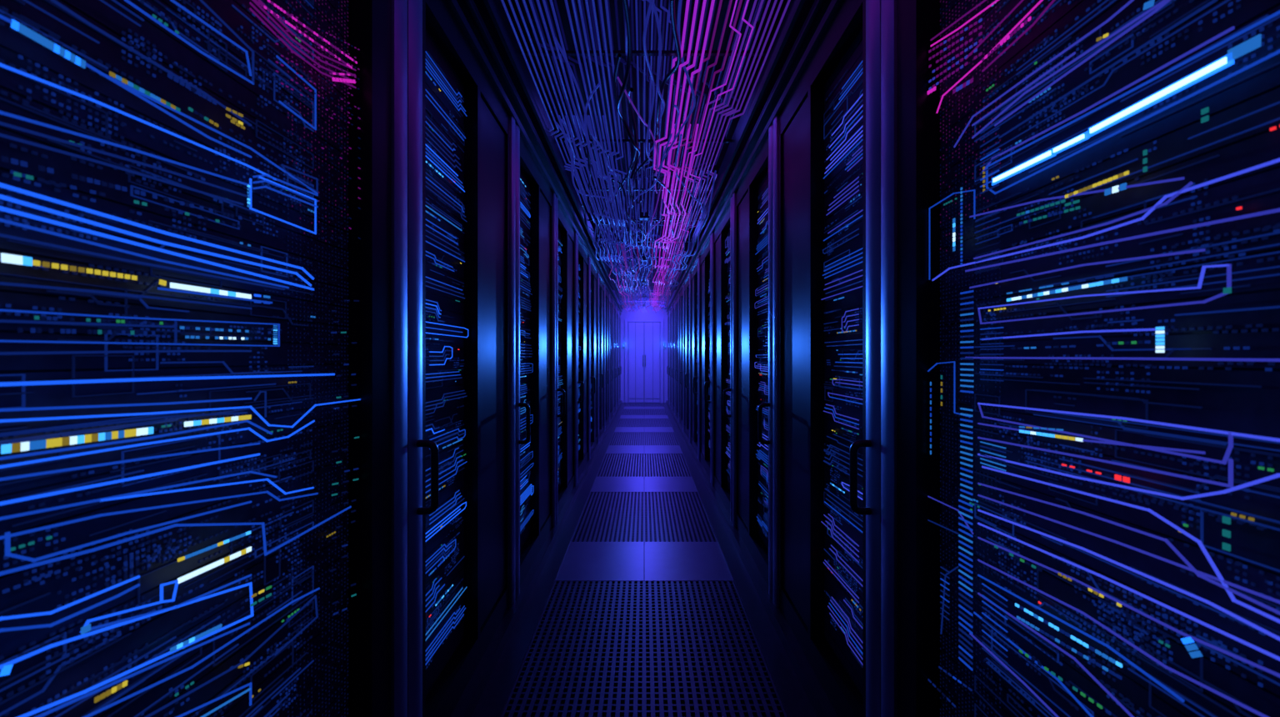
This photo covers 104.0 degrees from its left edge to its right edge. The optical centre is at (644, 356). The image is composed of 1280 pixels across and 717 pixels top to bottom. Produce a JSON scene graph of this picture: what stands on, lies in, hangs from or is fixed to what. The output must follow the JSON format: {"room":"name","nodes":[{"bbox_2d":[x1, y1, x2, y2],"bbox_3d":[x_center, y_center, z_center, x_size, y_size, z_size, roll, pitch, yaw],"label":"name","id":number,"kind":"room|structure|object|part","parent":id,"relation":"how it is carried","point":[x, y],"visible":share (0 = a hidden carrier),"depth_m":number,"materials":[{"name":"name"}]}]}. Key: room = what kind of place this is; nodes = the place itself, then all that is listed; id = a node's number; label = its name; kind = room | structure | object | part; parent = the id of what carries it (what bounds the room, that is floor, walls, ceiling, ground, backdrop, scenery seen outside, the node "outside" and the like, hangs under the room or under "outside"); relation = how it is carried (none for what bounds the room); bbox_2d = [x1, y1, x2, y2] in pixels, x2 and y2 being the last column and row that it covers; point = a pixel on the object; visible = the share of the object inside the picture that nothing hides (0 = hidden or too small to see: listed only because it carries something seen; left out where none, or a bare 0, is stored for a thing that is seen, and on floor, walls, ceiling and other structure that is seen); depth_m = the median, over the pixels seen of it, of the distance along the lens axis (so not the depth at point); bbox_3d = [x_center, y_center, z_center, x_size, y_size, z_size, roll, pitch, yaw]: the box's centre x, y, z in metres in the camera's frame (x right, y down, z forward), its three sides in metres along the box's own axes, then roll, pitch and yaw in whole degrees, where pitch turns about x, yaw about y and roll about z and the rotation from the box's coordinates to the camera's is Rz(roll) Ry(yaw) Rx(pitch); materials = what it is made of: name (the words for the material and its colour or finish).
{"room":"server room","nodes":[
{"label":"server room","id":0,"kind":"room"},
{"bbox_2d":[501,402,786,716],"bbox_3d":[0.000,1.216,6.000,0.954,0.029,14.200,0,0,0],"label":"floor","id":1,"kind":"structure","parent":0,"point":[599,648],"depth_m":2.15,"materials":[{"name":"metal"}]},
{"bbox_2d":[473,0,814,289],"bbox_3d":[0.000,-1.775,6.000,2.700,0.050,14.200,0,0,0],"label":"ceiling","id":2,"kind":"structure","parent":0,"point":[480,4],"depth_m":3.26,"materials":[{"name":"metal"}]},
{"bbox_2d":[483,0,804,309],"bbox_3d":[0.000,-1.495,6.000,1.120,0.510,14.100,0,0,0],"label":"cable tray","id":3,"kind":"object","parent":2,"relation":"hanging from","point":[495,8],"visible":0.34,"depth_m":2.41,"materials":[{"name":"metal"}]},
{"bbox_2d":[500,0,790,313],"bbox_3d":[-0.009,-1.280,5.950,1.168,0.497,13.904,0,0,0],"label":"circuit lines","id":4,"kind":"object","parent":3,"relation":"hanging from","point":[628,31],"visible":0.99,"depth_m":2.71,"materials":[{"name":"blue"}]},
{"bbox_2d":[640,175,648,219],"bbox_3d":[0.000,-1.446,4.150,0.070,0.608,0.070,0,0,0],"label":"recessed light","id":5,"kind":"object","parent":2,"relation":"in","point":[642,217],"visible":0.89,"depth_m":4.14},
{"bbox_2d":[640,220,647,261],"bbox_3d":[0.000,-1.446,5.950,0.070,0.608,0.070,0,0,0],"label":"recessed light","id":6,"kind":"object","parent":2,"relation":"in","point":[643,257],"visible":0.57,"depth_m":5.94,"materials":[{"name":"blue"}]},
{"bbox_2d":[641,262,646,283],"bbox_3d":[0.000,-1.446,7.750,0.070,0.608,0.070,0,0,0],"label":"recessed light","id":7,"kind":"object","parent":2,"relation":"in","point":[643,281],"visible":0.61,"depth_m":7.74,"materials":[{"name":"blue"}]},
{"bbox_2d":[642,283,645,297],"bbox_3d":[0.000,-1.446,9.550,0.070,0.608,0.070,0,0,0],"label":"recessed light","id":8,"kind":"object","parent":2,"relation":"in","point":[643,294],"visible":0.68,"depth_m":9.54,"materials":[{"name":"blue"}]},
{"bbox_2d":[555,406,733,581],"bbox_3d":[0.000,1.215,5.612,0.954,0.030,12.921,0,0,0],"label":"floor tiles","id":9,"kind":"structure","parent":0,"point":[582,561],"depth_m":3.04,"materials":[{"name":"tile"}]},
{"bbox_2d":[612,290,675,402],"bbox_3d":[0.000,-0.200,13.125,2.700,3.200,0.050,0,0,0],"label":"wall","id":10,"kind":"structure","parent":0,"point":[644,314],"depth_m":13.10,"materials":[{"name":"paint"}]},
{"bbox_2d":[445,0,622,314],"bbox_3d":[-0.637,-1.160,6.000,0.125,0.120,14.200,0,0,0],"label":"trim","id":11,"kind":"structure","parent":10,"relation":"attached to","point":[466,12],"depth_m":2.25,"materials":[{"name":"metal"}]},
{"bbox_2d":[450,400,625,716],"bbox_3d":[-0.888,1.270,6.000,0.823,0.260,14.200,0,0,0],"label":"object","id":12,"kind":"structure","parent":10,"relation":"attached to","point":[487,693],"depth_m":2.29,"materials":[{"name":"metal"}]},
{"bbox_2d":[0,0,390,716],"bbox_3d":[-0.950,0.020,0.155,0.700,2.240,2.110,0,0,0],"label":"rack","id":13,"kind":"object","parent":12,"relation":"on","point":[195,195],"visible":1,"depth_m":0.73,"materials":[{"name":"black metal"}]},
{"bbox_2d":[390,0,509,716],"bbox_3d":[-0.924,0.020,1.745,0.752,2.240,1.070,0,0,0],"label":"rack","id":14,"kind":"object","parent":12,"relation":"on","point":[450,138],"visible":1,"depth_m":1.64,"materials":[{"name":"black metal"}]},
{"bbox_3d":[-0.640,0.020,1.290,0.080,2.240,0.160,0,0,0],"label":"door post","id":15,"kind":"part","parent":14,"relation":"part of","materials":[{"name":"metal"}]},
{"bbox_3d":[-0.575,0.320,1.330,0.054,0.199,0.020,0,0,0],"label":"handle","id":16,"kind":"part","parent":14,"relation":"part of","materials":[{"name":"black metal"}]},
{"bbox_3d":[-0.638,0.020,2.075,0.053,2.040,0.406,0,0,0],"label":"door panel","id":17,"kind":"part","parent":14,"relation":"part of","materials":[{"name":"black metal"}]},
{"bbox_2d":[509,115,552,606],"bbox_3d":[-0.924,0.020,2.815,0.752,2.240,1.070,0,0,0],"label":"rack","id":18,"kind":"object","parent":12,"relation":"on","point":[531,197],"visible":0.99,"depth_m":2.86,"materials":[{"name":"black metal"}]},
{"bbox_3d":[-0.640,0.020,2.360,0.080,2.240,0.160,0,0,0],"label":"door post","id":19,"kind":"part","parent":18,"relation":"part of","materials":[{"name":"metal"}]},
{"bbox_3d":[-0.575,0.320,2.400,0.054,0.199,0.020,0,0,0],"label":"handle","id":20,"kind":"part","parent":18,"relation":"part of","materials":[{"name":"black metal"}]},
{"bbox_3d":[-0.638,0.020,3.145,0.053,2.040,0.406,0,0,0],"label":"door panel","id":21,"kind":"part","parent":18,"relation":"part of","materials":[{"name":"black metal"}]},
{"bbox_2d":[552,192,574,526],"bbox_3d":[-0.924,0.020,3.885,0.752,2.240,1.070,0,0,0],"label":"rack","id":22,"kind":"object","parent":12,"relation":"on","point":[563,235],"visible":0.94,"depth_m":3.98,"materials":[{"name":"black metal"}]},
{"bbox_3d":[-0.640,0.020,3.430,0.080,2.240,0.160,0,0,0],"label":"door post","id":23,"kind":"part","parent":22,"relation":"part of","materials":[{"name":"metal"}]},
{"bbox_3d":[-0.575,0.320,3.470,0.054,0.199,0.020,0,0,0],"label":"handle","id":24,"kind":"part","parent":22,"relation":"part of","materials":[{"name":"black metal"}]},
{"bbox_3d":[-0.638,0.020,4.215,0.053,2.040,0.406,0,0,0],"label":"door panel","id":25,"kind":"part","parent":22,"relation":"part of","materials":[{"name":"black metal"}]},
{"bbox_2d":[575,232,588,485],"bbox_3d":[-0.924,0.020,4.955,0.752,2.240,1.070,0,0,0],"label":"rack","id":26,"kind":"object","parent":12,"relation":"on","point":[581,257],"visible":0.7,"depth_m":5.05,"materials":[{"name":"black metal"}]},
{"bbox_3d":[-0.640,0.020,4.500,0.080,2.240,0.160,0,0,0],"label":"door post","id":27,"kind":"part","parent":26,"relation":"part of","materials":[{"name":"metal"}]},
{"bbox_3d":[-0.575,0.320,4.540,0.054,0.199,0.020,0,0,0],"label":"handle","id":28,"kind":"part","parent":26,"relation":"part of","materials":[{"name":"black metal"}]},
{"bbox_3d":[-0.638,0.020,5.285,0.053,2.040,0.406,0,0,0],"label":"door panel","id":29,"kind":"part","parent":26,"relation":"part of","materials":[{"name":"black metal"}]},
{"bbox_2d":[588,256,597,460],"bbox_3d":[-0.924,0.020,6.025,0.752,2.240,1.070,0,0,0],"label":"rack","id":30,"kind":"object","parent":12,"relation":"on","point":[592,274],"visible":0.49,"depth_m":6.12,"materials":[{"name":"black metal"}]},
{"bbox_3d":[-0.640,0.020,5.570,0.080,2.240,0.160,0,0,0],"label":"door post","id":31,"kind":"part","parent":30,"relation":"part of","materials":[{"name":"metal"}]},
{"bbox_3d":[-0.575,0.320,5.610,0.054,0.199,0.020,0,0,0],"label":"handle","id":32,"kind":"part","parent":30,"relation":"part of","materials":[{"name":"black metal"}]},
{"bbox_3d":[-0.638,0.020,6.355,0.053,2.040,0.406,0,0,0],"label":"door panel","id":33,"kind":"part","parent":30,"relation":"part of","materials":[{"name":"black metal"}]},
{"bbox_2d":[597,272,604,443],"bbox_3d":[-0.924,0.020,7.095,0.752,2.240,1.070,0,0,0],"label":"rack","id":34,"kind":"object","parent":12,"relation":"on","point":[600,284],"visible":0.2,"depth_m":7.19,"materials":[{"name":"black metal"}]},
{"bbox_3d":[-0.640,0.020,6.640,0.080,2.240,0.160,0,0,0],"label":"door post","id":35,"kind":"part","parent":34,"relation":"part of","materials":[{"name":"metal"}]},
{"bbox_3d":[-0.575,0.320,6.680,0.054,0.199,0.020,0,0,0],"label":"handle","id":36,"kind":"part","parent":34,"relation":"part of","materials":[{"name":"black metal"}]},
{"bbox_3d":[-0.638,0.020,7.425,0.053,2.040,0.406,0,0,0],"label":"door panel","id":37,"kind":"part","parent":34,"relation":"part of","materials":[{"name":"black metal"}]},
{"bbox_2d":[604,285,609,431],"bbox_3d":[-0.924,0.020,8.165,0.752,2.240,1.070,0,0,0],"label":"rack","id":38,"kind":"object","parent":12,"relation":"on","point":[606,292],"visible":0.11,"depth_m":8.26,"materials":[{"name":"black metal"}]},
{"bbox_3d":[-0.640,0.020,7.710,0.080,2.240,0.160,0,0,0],"label":"door post","id":39,"kind":"part","parent":38,"relation":"part of","materials":[{"name":"metal"}]},
{"bbox_3d":[-0.575,0.320,7.750,0.054,0.199,0.020,0,0,0],"label":"handle","id":40,"kind":"part","parent":38,"relation":"part of","materials":[{"name":"black metal"}]},
{"bbox_3d":[-0.638,0.020,8.495,0.053,2.040,0.406,0,0,0],"label":"door panel","id":41,"kind":"part","parent":38,"relation":"part of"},
{"bbox_2d":[609,293,613,422],"bbox_3d":[-0.924,0.020,9.235,0.752,2.240,1.070,0,0,0],"label":"rack","id":42,"kind":"object","parent":12,"relation":"on","point":[611,371],"visible":0.09,"depth_m":9.33,"materials":[{"name":"black metal"}]},
{"bbox_3d":[-0.640,0.020,8.780,0.080,2.240,0.160,0,0,0],"label":"door post","id":43,"kind":"part","parent":42,"relation":"part of","materials":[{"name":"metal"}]},
{"bbox_3d":[-0.575,0.320,8.820,0.054,0.199,0.020,0,0,0],"label":"handle","id":44,"kind":"part","parent":42,"relation":"part of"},
{"bbox_3d":[-0.638,0.020,9.565,0.053,2.040,0.406,0,0,0],"label":"door panel","id":45,"kind":"part","parent":42,"relation":"part of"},
{"bbox_2d":[612,300,616,414],"bbox_3d":[-0.924,0.020,10.305,0.752,2.240,1.070,0,0,0],"label":"rack","id":46,"kind":"object","parent":12,"relation":"on","point":[614,368],"visible":0.04,"depth_m":9.88,"materials":[{"name":"black metal"}]},
{"bbox_3d":[-0.640,0.020,9.850,0.080,2.240,0.160,0,0,0],"label":"door post","id":47,"kind":"part","parent":46,"relation":"part of","materials":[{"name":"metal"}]},
{"bbox_3d":[-0.638,0.020,10.635,0.053,2.040,0.406,0,0,0],"label":"door panel","id":48,"kind":"part","parent":46,"relation":"part of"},
{"bbox_2d":[615,305,619,409],"bbox_3d":[-0.924,0.020,11.375,0.752,2.240,1.070,0,0,0],"label":"rack","id":49,"kind":"object","parent":12,"relation":"on","point":[617,310],"visible":0.05,"depth_m":11.47,"materials":[{"name":"black metal"}]},
{"bbox_3d":[-0.640,0.020,10.920,0.080,2.240,0.160,0,0,0],"label":"door post","id":50,"kind":"part","parent":49,"relation":"part of","materials":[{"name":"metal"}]},
{"bbox_3d":[-0.638,0.020,11.705,0.053,2.040,0.406,0,0,0],"label":"door panel","id":51,"kind":"part","parent":49,"relation":"part of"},
{"bbox_2d":[618,310,621,404],"bbox_3d":[-0.924,0.020,12.445,0.752,2.240,1.070,0,0,0],"label":"rack","id":52,"kind":"object","parent":12,"relation":"on","point":[619,314],"visible":0.05,"depth_m":12.54,"materials":[{"name":"black metal"}]},
{"bbox_3d":[-0.640,0.020,11.990,0.080,2.240,0.160,0,0,0],"label":"door post","id":53,"kind":"part","parent":52,"relation":"part of","materials":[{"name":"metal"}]},
{"bbox_3d":[-0.638,0.020,12.775,0.053,2.040,0.406,0,0,0],"label":"door panel","id":54,"kind":"part","parent":52,"relation":"part of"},
{"bbox_2d":[628,322,643,402],"bbox_3d":[-0.216,0.145,13.069,0.408,2.090,0.058,0,0,0],"label":"leaf","id":55,"kind":"object","parent":10,"relation":"attached to","point":[639,326],"visible":1,"depth_m":13.04,"materials":[{"name":"paint"}]},
{"bbox_2d":[635,322,644,401],"bbox_3d":[-0.208,0.140,13.060,0.417,2.080,0.002,0,0,0],"label":"gasket","id":56,"kind":"object","parent":55,"relation":"attached to","point":[635,322],"visible":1,"depth_m":13.06,"materials":[{"name":"blue rubber"}]},
{"bbox_2d":[625,319,663,402],"bbox_3d":[0.000,0.110,13.059,1.000,2.180,0.078,0,0,0],"label":"frame","id":57,"kind":"object","parent":10,"relation":"attached to","point":[626,320],"visible":1,"depth_m":13.02,"materials":[{"name":"paint"}]},
{"bbox_2d":[645,322,659,402],"bbox_3d":[0.216,0.145,13.069,0.408,2.090,0.058,0,0,0],"label":"leaf","id":58,"kind":"object","parent":10,"relation":"attached to","point":[648,326],"visible":1,"depth_m":13.04,"materials":[{"name":"paint"}]},
{"bbox_2d":[644,322,653,401],"bbox_3d":[0.208,0.140,13.060,0.417,2.080,0.002,0,0,0],"label":"gasket","id":59,"kind":"object","parent":58,"relation":"attached to","point":[644,322],"visible":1,"depth_m":13.06,"materials":[{"name":"rubber"}]},
{"bbox_2d":[662,400,838,716],"bbox_3d":[0.888,1.270,6.000,0.823,0.260,14.200,0,0,0],"label":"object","id":60,"kind":"structure","parent":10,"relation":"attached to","point":[801,693],"depth_m":2.29,"materials":[{"name":"metal"}]},
{"bbox_2d":[666,310,669,404],"bbox_3d":[0.924,0.020,12.445,0.752,2.240,1.070,0,0,0],"label":"rack","id":61,"kind":"object","parent":60,"relation":"on","point":[668,314],"visible":0.02,"depth_m":12.54,"materials":[{"name":"black metal"}]},
{"bbox_3d":[0.638,0.020,12.775,0.053,2.040,0.406,0,0,0],"label":"door panel","id":62,"kind":"part","parent":61,"relation":"part of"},
{"bbox_3d":[0.640,0.020,11.990,0.080,2.240,0.160,0,0,0],"label":"door post","id":63,"kind":"part","parent":61,"relation":"part of","materials":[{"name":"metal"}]},
{"bbox_2d":[669,305,672,409],"bbox_3d":[0.924,0.020,11.375,0.752,2.240,1.070,0,0,0],"label":"rack","id":64,"kind":"object","parent":60,"relation":"on","point":[671,310],"visible":0.03,"depth_m":11.47,"materials":[{"name":"black metal"}]},
{"bbox_3d":[0.638,0.020,11.705,0.053,2.040,0.406,0,0,0],"label":"door panel","id":65,"kind":"part","parent":64,"relation":"part of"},
{"bbox_3d":[0.640,0.020,10.920,0.080,2.240,0.160,0,0,0],"label":"door post","id":66,"kind":"part","parent":64,"relation":"part of","materials":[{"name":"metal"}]},
{"bbox_2d":[671,300,675,414],"bbox_3d":[0.924,0.020,10.305,0.752,2.240,1.070,0,0,0],"label":"rack","id":67,"kind":"object","parent":60,"relation":"on","point":[673,368],"visible":0.11,"depth_m":9.88,"materials":[{"name":"black metal"}]},
{"bbox_3d":[0.638,0.020,10.635,0.053,2.040,0.406,0,0,0],"label":"door panel","id":68,"kind":"part","parent":67,"relation":"part of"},
{"bbox_3d":[0.640,0.020,9.850,0.080,2.240,0.160,0,0,0],"label":"door post","id":69,"kind":"part","parent":67,"relation":"part of","materials":[{"name":"metal"}]},
{"bbox_2d":[675,293,679,422],"bbox_3d":[0.924,0.020,9.235,0.752,2.240,1.070,0,0,0],"label":"rack","id":70,"kind":"object","parent":60,"relation":"on","point":[677,371],"visible":0.04,"depth_m":9.33,"materials":[{"name":"black metal"}]},
{"bbox_3d":[0.638,0.020,9.565,0.053,2.040,0.406,0,0,0],"label":"door panel","id":71,"kind":"part","parent":70,"relation":"part of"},
{"bbox_3d":[0.575,0.320,8.820,0.054,0.199,0.020,0,0,0],"label":"handle","id":72,"kind":"part","parent":70,"relation":"part of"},
{"bbox_3d":[0.640,0.020,8.780,0.080,2.240,0.160,0,0,0],"label":"door post","id":73,"kind":"part","parent":70,"relation":"part of","materials":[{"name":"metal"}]},
{"bbox_2d":[679,285,684,431],"bbox_3d":[0.924,0.020,8.165,0.752,2.240,1.070,0,0,0],"label":"rack","id":74,"kind":"object","parent":60,"relation":"on","point":[682,292],"visible":0.07,"depth_m":8.26,"materials":[{"name":"black metal"}]},
{"bbox_3d":[0.638,0.020,8.495,0.053,2.040,0.406,0,0,0],"label":"door panel","id":75,"kind":"part","parent":74,"relation":"part of","materials":[{"name":"black metal"}]},
{"bbox_3d":[0.575,0.320,7.750,0.054,0.199,0.020,0,0,0],"label":"handle","id":76,"kind":"part","parent":74,"relation":"part of","materials":[{"name":"black metal"}]},
{"bbox_3d":[0.640,0.020,7.710,0.080,2.240,0.160,0,0,0],"label":"door post","id":77,"kind":"part","parent":74,"relation":"part of","materials":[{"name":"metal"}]},
{"bbox_2d":[684,272,690,443],"bbox_3d":[0.924,0.020,7.095,0.752,2.240,1.070,0,0,0],"label":"rack","id":78,"kind":"object","parent":60,"relation":"on","point":[687,284],"visible":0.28,"depth_m":7.19,"materials":[{"name":"black metal"}]},
{"bbox_3d":[0.638,0.020,7.425,0.053,2.040,0.406,0,0,0],"label":"door panel","id":79,"kind":"part","parent":78,"relation":"part of","materials":[{"name":"black metal"}]},
{"bbox_3d":[0.575,0.320,6.680,0.054,0.199,0.020,0,0,0],"label":"handle","id":80,"kind":"part","parent":78,"relation":"part of","materials":[{"name":"black metal"}]},
{"bbox_3d":[0.640,0.020,6.640,0.080,2.240,0.160,0,0,0],"label":"door post","id":81,"kind":"part","parent":78,"relation":"part of","materials":[{"name":"metal"}]},
{"bbox_2d":[690,256,699,460],"bbox_3d":[0.924,0.020,6.025,0.752,2.240,1.070,0,0,0],"label":"rack","id":82,"kind":"object","parent":60,"relation":"on","point":[695,274],"visible":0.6,"depth_m":6.12,"materials":[{"name":"black metal"}]},
{"bbox_3d":[0.638,0.020,6.355,0.053,2.040,0.406,0,0,0],"label":"door panel","id":83,"kind":"part","parent":82,"relation":"part of","materials":[{"name":"black metal"}]},
{"bbox_3d":[0.575,0.320,5.610,0.054,0.199,0.020,0,0,0],"label":"handle","id":84,"kind":"part","parent":82,"relation":"part of","materials":[{"name":"black metal"}]},
{"bbox_3d":[0.640,0.020,5.570,0.080,2.240,0.160,0,0,0],"label":"door post","id":85,"kind":"part","parent":82,"relation":"part of","materials":[{"name":"metal"}]},
{"bbox_2d":[700,232,713,485],"bbox_3d":[0.924,0.020,4.955,0.752,2.240,1.070,0,0,0],"label":"rack","id":86,"kind":"object","parent":60,"relation":"on","point":[707,257],"visible":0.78,"depth_m":5.05,"materials":[{"name":"black metal"}]},
{"bbox_3d":[0.638,0.020,5.285,0.053,2.040,0.406,0,0,0],"label":"door panel","id":87,"kind":"part","parent":86,"relation":"part of","materials":[{"name":"black metal"}]},
{"bbox_3d":[0.575,0.320,4.540,0.054,0.199,0.020,0,0,0],"label":"handle","id":88,"kind":"part","parent":86,"relation":"part of","materials":[{"name":"black metal"}]},
{"bbox_3d":[0.640,0.020,4.500,0.080,2.240,0.160,0,0,0],"label":"door post","id":89,"kind":"part","parent":86,"relation":"part of","materials":[{"name":"metal"}]},
{"bbox_2d":[713,192,735,526],"bbox_3d":[0.924,0.020,3.885,0.752,2.240,1.070,0,0,0],"label":"rack","id":90,"kind":"object","parent":60,"relation":"on","point":[724,235],"visible":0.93,"depth_m":3.98,"materials":[{"name":"black metal"}]},
{"bbox_3d":[0.638,0.020,4.215,0.053,2.040,0.406,0,0,0],"label":"door panel","id":91,"kind":"part","parent":90,"relation":"part of","materials":[{"name":"black metal"}]},
{"bbox_3d":[0.575,0.320,3.470,0.054,0.199,0.020,0,0,0],"label":"handle","id":92,"kind":"part","parent":90,"relation":"part of","materials":[{"name":"black metal"}]},
{"bbox_3d":[0.640,0.020,3.430,0.080,2.240,0.160,0,0,0],"label":"door post","id":93,"kind":"part","parent":90,"relation":"part of","materials":[{"name":"metal"}]},
{"bbox_2d":[735,115,779,606],"bbox_3d":[0.924,0.020,2.815,0.752,2.240,1.070,0,0,0],"label":"rack","id":94,"kind":"object","parent":60,"relation":"on","point":[757,197],"visible":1,"depth_m":2.87,"materials":[{"name":"black metal"}]},
{"bbox_3d":[0.638,0.020,3.145,0.053,2.040,0.406,0,0,0],"label":"door panel","id":95,"kind":"part","parent":94,"relation":"part of","materials":[{"name":"black metal"}]},
{"bbox_3d":[0.575,0.320,2.400,0.054,0.199,0.020,0,0,0],"label":"handle","id":96,"kind":"part","parent":94,"relation":"part of","materials":[{"name":"black metal"}]},
{"bbox_3d":[0.640,0.020,2.360,0.080,2.240,0.160,0,0,0],"label":"door post","id":97,"kind":"part","parent":94,"relation":"part of","materials":[{"name":"metal"}]},
{"bbox_2d":[778,0,897,716],"bbox_3d":[0.924,0.020,1.745,0.752,2.240,1.070,0,0,0],"label":"rack","id":98,"kind":"object","parent":60,"relation":"on","point":[837,138],"visible":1,"depth_m":1.66,"materials":[{"name":"black metal"}]},
{"bbox_3d":[0.638,0.020,2.075,0.053,2.040,0.406,0,0,0],"label":"door panel","id":99,"kind":"part","parent":98,"relation":"part of","materials":[{"name":"black metal"}]},
{"bbox_3d":[0.575,0.320,1.330,0.054,0.199,0.020,0,0,0],"label":"handle","id":100,"kind":"part","parent":98,"relation":"part of","materials":[{"name":"black metal"}]},
{"bbox_3d":[0.640,0.020,1.290,0.080,2.240,0.160,0,0,0],"label":"door post","id":101,"kind":"part","parent":98,"relation":"part of","materials":[{"name":"metal"}]},
{"bbox_2d":[897,0,1279,716],"bbox_3d":[0.950,0.020,0.192,0.700,2.240,2.184,0,0,0],"label":"rack","id":102,"kind":"object","parent":60,"relation":"on","point":[1088,191],"visible":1,"depth_m":0.74,"materials":[{"name":"black metal"}]},
{"bbox_2d":[665,0,843,314],"bbox_3d":[0.637,-1.160,6.000,0.125,0.120,14.200,0,0,0],"label":"trim","id":103,"kind":"structure","parent":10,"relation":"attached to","point":[822,12],"depth_m":2.24,"materials":[{"name":"metal"}]}
]}

